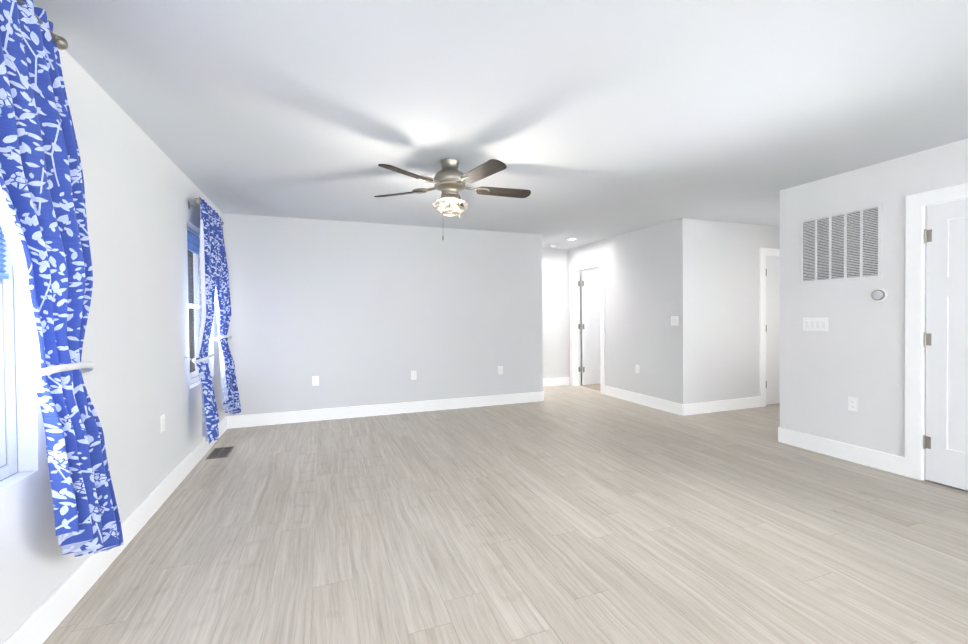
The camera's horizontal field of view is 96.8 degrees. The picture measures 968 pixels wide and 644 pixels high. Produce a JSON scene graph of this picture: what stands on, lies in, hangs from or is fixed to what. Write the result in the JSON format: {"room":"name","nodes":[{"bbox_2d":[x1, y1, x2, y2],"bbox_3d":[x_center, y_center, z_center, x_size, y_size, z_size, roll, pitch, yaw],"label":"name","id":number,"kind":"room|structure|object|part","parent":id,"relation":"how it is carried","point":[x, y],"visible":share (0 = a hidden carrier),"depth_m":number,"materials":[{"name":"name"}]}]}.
{"room":"empty living room","nodes":[
{"label":"empty living room","id":0,"kind":"room"},
{"bbox_2d":[0,49,225,643],"bbox_3d":[-1.781,0.026,1.542,0.160,2.440,9.570,-1,1,-21],"label":"wall","id":1,"kind":"structure","parent":0,"point":[141,189],"depth_m":2.38,"materials":[{"name":"paint"}]},
{"bbox_2d":[0,226,16,479],"bbox_3d":[-1.679,-0.119,1.237,0.091,1.405,0.850,-1,1,-21],"label":"window","id":2,"kind":"structure","parent":1,"relation":"in","point":[6,276],"depth_m":1.61,"materials":[{"name":"white plastic"}]},
{"bbox_2d":[0,226,8,278],"bbox_3d":[-1.655,-0.467,1.243,0.032,0.620,0.754,-1,1,-21],"label":"shade","id":3,"kind":"object","parent":2,"relation":"attached to","point":[4,274],"depth_m":1.59,"materials":[{"name":"fabric"}]},
{"bbox_2d":[0,264,17,481],"bbox_3d":[-1.657,-0.119,1.246,0.014,1.405,0.850,-1,1,-21],"label":"window frame","id":4,"kind":"structure","parent":2,"relation":"attached to","point":[1,281],"depth_m":1.64,"materials":[{"name":"grey"}]},
{"bbox_2d":[16,0,67,49],"bbox_3d":[-1.544,-1.090,1.252,0.110,0.075,0.988,-1,1,-21],"label":"curtain rod","id":5,"kind":"object","parent":1,"relation":"attached to","point":[61,43],"visible":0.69,"depth_m":1.69,"materials":[{"name":"silver metal"}]},
{"bbox_2d":[0,0,123,556],"bbox_3d":[-1.546,-0.078,1.544,0.166,2.156,0.670,-1,1,-21],"label":"curtain","id":6,"kind":"object","parent":5,"relation":"hanging from","point":[43,222],"visible":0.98,"depth_m":1.59,"materials":[{"name":"blue fabric"}]},
{"bbox_2d":[28,362,93,379],"bbox_3d":[-1.656,0.190,1.679,0.167,0.074,0.326,-1,1,-21],"label":"tieback","id":7,"kind":"object","parent":1,"relation":"attached to","point":[84,367],"visible":0.73,"depth_m":1.59,"materials":[{"name":"white fabric"}]},
{"bbox_2d":[3,416,226,643],"bbox_3d":[-1.488,1.180,1.055,0.016,0.140,8.190,-1,1,-21],"label":"baseboard","id":8,"kind":"structure","parent":1,"relation":"attached to","point":[41,623],"depth_m":2.02,"materials":[{"name":"white wood"}]},
{"bbox_2d":[161,414,164,432],"bbox_3d":[-2.220,0.701,2.971,0.005,0.114,0.070,-1,1,-21],"label":"outlet","id":9,"kind":"object","parent":1,"relation":"attached to","point":[162,417],"visible":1,"depth_m":2.96,"materials":[{"name":"white plastic"}]},
{"bbox_2d":[187,226,199,383],"bbox_3d":[-2.694,-0.146,3.943,0.091,1.405,0.830,-1,1,-21],"label":"window","id":10,"kind":"structure","parent":1,"relation":"in","point":[193,240],"depth_m":4.06,"materials":[{"name":"white plastic"}]},
{"bbox_2d":[187,230,199,254],"bbox_3d":[-2.672,-0.724,3.946,0.032,0.160,0.734,-1,1,-21],"label":"shade","id":11,"kind":"object","parent":10,"relation":"attached to","point":[193,240],"depth_m":3.94,"materials":[{"name":"blue fabric"}]},
{"bbox_3d":[-2.702,-0.146,3.940,0.035,1.245,0.670,-1,1,-21],"label":"glass","id":12,"kind":"part","parent":10,"relation":"part of","materials":[{"name":"clear glass"}]},
{"bbox_2d":[184,352,213,362],"bbox_3d":[-2.387,0.300,3.633,0.167,0.074,0.325,-1,1,-21],"label":"tieback","id":13,"kind":"object","parent":1,"relation":"attached to","point":[210,355],"visible":0.88,"depth_m":3.52,"materials":[{"name":"white fabric"}]},
{"bbox_2d":[188,198,223,224],"bbox_3d":[-2.565,-0.998,3.978,0.110,0.075,0.928,-1,1,-21],"label":"rod","id":14,"kind":"object","parent":1,"relation":"attached to","point":[197,201],"visible":0.54,"depth_m":3.62,"materials":[{"name":"silver metal"}]},
{"bbox_2d":[196,197,218,443],"bbox_3d":[-2.390,-0.031,3.802,0.161,2.057,0.670,-1,1,-21],"label":"panel","id":15,"kind":"object","parent":14,"relation":"hanging from","point":[207,287],"visible":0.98,"depth_m":3.59,"materials":[{"name":"blue fabric"}]},
{"bbox_2d":[209,208,240,414],"bbox_3d":[-2.557,-0.036,4.242,0.165,2.054,0.670,-1,1,-21],"label":"panel","id":16,"kind":"object","parent":14,"relation":"hanging from","point":[230,397],"visible":0.88,"depth_m":4.30,"materials":[{"name":"blue fabric"}]},
{"bbox_2d":[214,335,231,340],"bbox_3d":[-2.667,0.163,4.375,0.167,0.074,0.326,-1,1,-21],"label":"tieback","id":17,"kind":"object","parent":1,"relation":"attached to","point":[224,336],"visible":0.85,"depth_m":4.26,"materials":[{"name":"silver metal"}]},
{"bbox_2d":[222,213,542,415],"bbox_3d":[-1.065,-0.036,5.639,4.060,2.440,0.120,-1,1,-21],"label":"wall","id":18,"kind":"structure","parent":0,"point":[349,314],"depth_m":5.46,"materials":[{"name":"paint"}]},
{"bbox_2d":[312,376,318,385],"bbox_3d":[-2.042,0.714,5.212,0.070,0.114,0.008,-1,1,-21],"label":"electrical outlet","id":19,"kind":"object","parent":18,"relation":"attached to","point":[315,380],"visible":1,"depth_m":5.21,"materials":[{"name":"white plastic"}]},
{"bbox_2d":[227,391,543,428],"bbox_3d":[-1.031,1.115,5.591,4.060,0.140,0.016,-1,1,-21],"label":"baseboard","id":20,"kind":"structure","parent":18,"relation":"attached to","point":[250,420],"depth_m":5.45,"materials":[{"name":"white wood"}]},
{"bbox_2d":[411,371,416,379],"bbox_3d":[-0.919,0.698,5.633,0.070,0.114,0.008,-1,1,-21],"label":"electrical outlet","id":21,"kind":"object","parent":18,"relation":"attached to","point":[413,375],"visible":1,"depth_m":5.63,"materials":[{"name":"white plastic"}]},
{"bbox_2d":[498,366,502,373],"bbox_3d":[0.233,0.682,6.065,0.070,0.114,0.008,-1,1,-21],"label":"electrical outlet","id":22,"kind":"object","parent":18,"relation":"attached to","point":[500,369],"visible":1,"depth_m":6.06,"materials":[{"name":"white plastic"}]},
{"bbox_2d":[33,0,967,248],"bbox_3d":[2.095,-1.299,2.983,8.465,0.100,9.570,-1,1,-21],"label":"ceiling","id":23,"kind":"structure","parent":0,"point":[588,121],"depth_m":2.35,"materials":[{"name":"paint"}]},
{"bbox_2d":[374,158,530,239],"bbox_3d":[-0.216,-0.926,3.314,1.240,0.612,1.271,-1,1,-21],"label":"ceiling fan","id":24,"kind":"object","parent":23,"relation":"hanging from","point":[449,180],"visible":1,"depth_m":3.24,"materials":[{"name":"silver metal"}]},
{"bbox_3d":[-0.677,-1.028,3.455,0.450,0.006,0.132,0,14,19],"label":"blade","id":25,"kind":"part","parent":24,"relation":"part of","materials":[{"name":"brown wood"}]},
{"label":"blade","id":26,"kind":"part","parent":24,"relation":"part of","materials":[{"name":"brown wood"}]},
{"bbox_3d":[-0.262,-1.098,3.308,0.252,0.268,0.252,-1,1,-21],"label":"motor","id":27,"kind":"part","parent":24,"relation":"part of","materials":[{"name":"silver metal"}]},
{"bbox_3d":[-0.251,-1.036,3.749,0.132,0.006,0.450,-14,0,2],"label":"blade","id":28,"kind":"part","parent":24,"relation":"part of","materials":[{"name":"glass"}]},
{"label":"blade","id":29,"kind":"part","parent":24,"relation":"part of","materials":[{"name":"brown wood"}]},
{"label":"blade","id":30,"kind":"part","parent":24,"relation":"part of","materials":[{"name":"brown wood"}]},
{"bbox_2d":[43,385,967,643],"bbox_3d":[2.118,1.241,3.017,8.465,0.100,9.570,-1,1,-21],"label":"floor","id":31,"kind":"structure","parent":0,"point":[565,514],"depth_m":2.39,"materials":[{"name":"laminate"}]},
{"bbox_2d":[206,446,234,458],"bbox_3d":[-2.455,1.217,4.009,0.170,0.004,0.340,-1,1,-21],"label":"floor vent","id":32,"kind":"object","parent":31,"relation":"in","point":[222,452],"visible":1,"depth_m":4.00,"materials":[{"name":"grey metal"}]},
{"bbox_2d":[580,383,600,390],"bbox_3d":[3.433,1.120,7.152,2.857,0.006,2.510,-1,1,-21],"label":"carpet floor","id":33,"kind":"structure","parent":31,"relation":"on","point":[596,386],"depth_m":7.51,"materials":[{"name":"beige"}]},
{"bbox_2d":[542,248,599,382],"bbox_3d":[0.522,-0.075,7.452,8.305,2.440,0.120,-1,1,-21],"label":"wall","id":34,"kind":"structure","parent":0,"point":[555,300],"depth_m":7.68,"materials":[{"name":"paint"}]},
{"bbox_2d":[543,377,569,386],"bbox_3d":[1.007,1.069,7.573,1.148,0.140,0.016,-1,1,-21],"label":"baseboard","id":35,"kind":"structure","parent":34,"relation":"attached to","point":[556,381],"depth_m":7.67,"materials":[{"name":"white wood"}]},
{"bbox_2d":[568,220,675,401],"bbox_3d":[2.028,-0.077,6.613,0.120,2.440,2.510,-1,1,-21],"label":"wall","id":36,"kind":"structure","parent":0,"point":[639,272],"depth_m":6.03,"materials":[{"name":"paint"}]},
{"bbox_2d":[570,259,604,393],"bbox_3d":[1.787,0.071,7.261,0.156,2.132,0.990,-1,1,-21],"label":"door frame","id":37,"kind":"structure","parent":36,"relation":"attached to","point":[575,356],"depth_m":7.61,"materials":[{"name":"white wood"}]},
{"bbox_2d":[581,271,600,384],"bbox_3d":[2.099,0.106,7.763,0.776,2.018,0.187,-1,1,-21],"label":"bedroom door","id":38,"kind":"structure","parent":36,"relation":"in","point":[591,363],"depth_m":7.68,"materials":[{"name":"white wood"}]},
{"bbox_2d":[604,386,682,415],"bbox_3d":[2.182,1.079,6.052,0.016,0.140,1.570,-1,1,-21],"label":"baseboard","id":39,"kind":"structure","parent":36,"relation":"attached to","point":[662,404],"depth_m":5.91,"materials":[{"name":"white wood"}]},
{"bbox_2d":[671,316,677,325],"bbox_3d":[2.407,-0.015,5.426,0.005,0.116,0.116,-1,1,-21],"label":"light switch","id":40,"kind":"object","parent":36,"relation":"attached to","point":[674,317],"visible":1,"depth_m":5.43,"materials":[{"name":"white plastic"}]},
{"bbox_2d":[675,218,779,403],"bbox_3d":[3.827,-0.084,5.883,2.977,2.440,0.120,-1,1,-21],"label":"wall","id":41,"kind":"structure","parent":0,"point":[717,307],"depth_m":5.48,"materials":[{"name":"paint"}]},
{"bbox_2d":[683,396,760,415],"bbox_3d":[3.089,1.078,5.545,1.327,0.140,0.016,-1,1,-21],"label":"baseboard","id":42,"kind":"structure","parent":41,"relation":"attached to","point":[717,406],"depth_m":5.52,"materials":[{"name":"white wood"}]},
{"bbox_2d":[759,248,779,406],"bbox_3d":[4.117,0.066,5.993,0.940,2.132,0.156,-1,1,-21],"label":"door frame","id":43,"kind":"structure","parent":41,"relation":"attached to","point":[764,253],"depth_m":5.77,"materials":[{"name":"white wood"}]},
{"bbox_2d":[766,256,779,404],"bbox_3d":[4.127,0.112,5.955,0.726,2.018,0.187,-1,1,-21],"label":"closet door","id":44,"kind":"structure","parent":41,"relation":"in","point":[772,329],"depth_m":5.88,"materials":[{"name":"white wood"}]},
{"bbox_2d":[780,139,967,456],"bbox_3d":[3.899,-0.027,1.627,0.120,2.440,5.500,-1,1,-21],"label":"wall","id":45,"kind":"structure","parent":0,"point":[856,349],"depth_m":3.56,"materials":[{"name":"paint"}]},
{"bbox_2d":[803,318,827,330],"bbox_3d":[2.989,0.024,3.877,0.005,0.111,0.202,-1,1,-21],"label":"light switch","id":46,"kind":"object","parent":45,"relation":"attached to","point":[815,320],"visible":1,"depth_m":3.87,"materials":[{"name":"white plastic"}]},
{"bbox_2d":[805,321,825,327],"bbox_3d":[2.983,0.021,3.874,0.006,0.066,0.171,-1,1,-21],"label":"switches","id":47,"kind":"object","parent":46,"relation":"attached to","point":[823,324],"depth_m":3.86,"materials":[{"name":"white plastic"}]},
{"bbox_2d":[799,202,882,283],"bbox_3d":[3.042,-0.647,3.698,0.012,0.600,0.635,-1,1,-21],"label":"air vent","id":48,"kind":"object","parent":45,"relation":"in","point":[843,245],"visible":1,"depth_m":3.66,"materials":[{"name":"white metal"}]},
{"bbox_2d":[779,428,904,475],"bbox_3d":[3.049,1.103,3.739,0.016,0.140,0.970,-1,1,-21],"label":"baseboard","id":49,"kind":"structure","parent":45,"relation":"attached to","point":[891,463],"depth_m":3.65,"materials":[{"name":"white wood"}]},
{"bbox_2d":[848,397,857,411],"bbox_3d":[3.097,0.689,3.609,0.008,0.114,0.070,-1,1,-21],"label":"outlet","id":50,"kind":"object","parent":45,"relation":"attached to","point":[855,404],"depth_m":3.60,"materials":[{"name":"white plastic"}]},
{"bbox_3d":[3.095,0.689,3.608,0.004,0.067,0.033,-1,1,-21],"label":"electrical outlet faces on the right wall","id":51,"kind":"part","parent":50,"relation":"part of","materials":[{"name":"white plastic"}]},
{"bbox_2d":[871,289,887,301],"bbox_3d":[3.142,-0.214,3.424,0.029,0.104,0.104,-1,1,-21],"label":"thermostat","id":52,"kind":"object","parent":45,"relation":"attached to","point":[878,295],"visible":1,"depth_m":3.41,"materials":[{"name":"white plastic"}]},
{"bbox_2d":[905,183,967,480],"bbox_3d":[3.448,0.115,2.832,0.156,2.132,0.990,-1,1,-21],"label":"door frame","id":53,"kind":"structure","parent":45,"relation":"attached to","point":[917,204],"depth_m":3.21,"materials":[{"name":"white wood"}]},
{"bbox_2d":[923,198,967,490],"bbox_3d":[3.404,0.160,2.821,0.048,2.018,0.776,-1,1,-21],"label":"door","id":54,"kind":"structure","parent":45,"relation":"in","point":[946,458],"depth_m":3.07,"materials":[{"name":"white wood"}]},
{"bbox_3d":[3.260,0.128,3.160,0.016,1.629,0.040,-1,1,-21],"label":"near right door hinges","id":55,"kind":"part","parent":54,"relation":"part of","materials":[{"name":"silver metal"}]}
]}

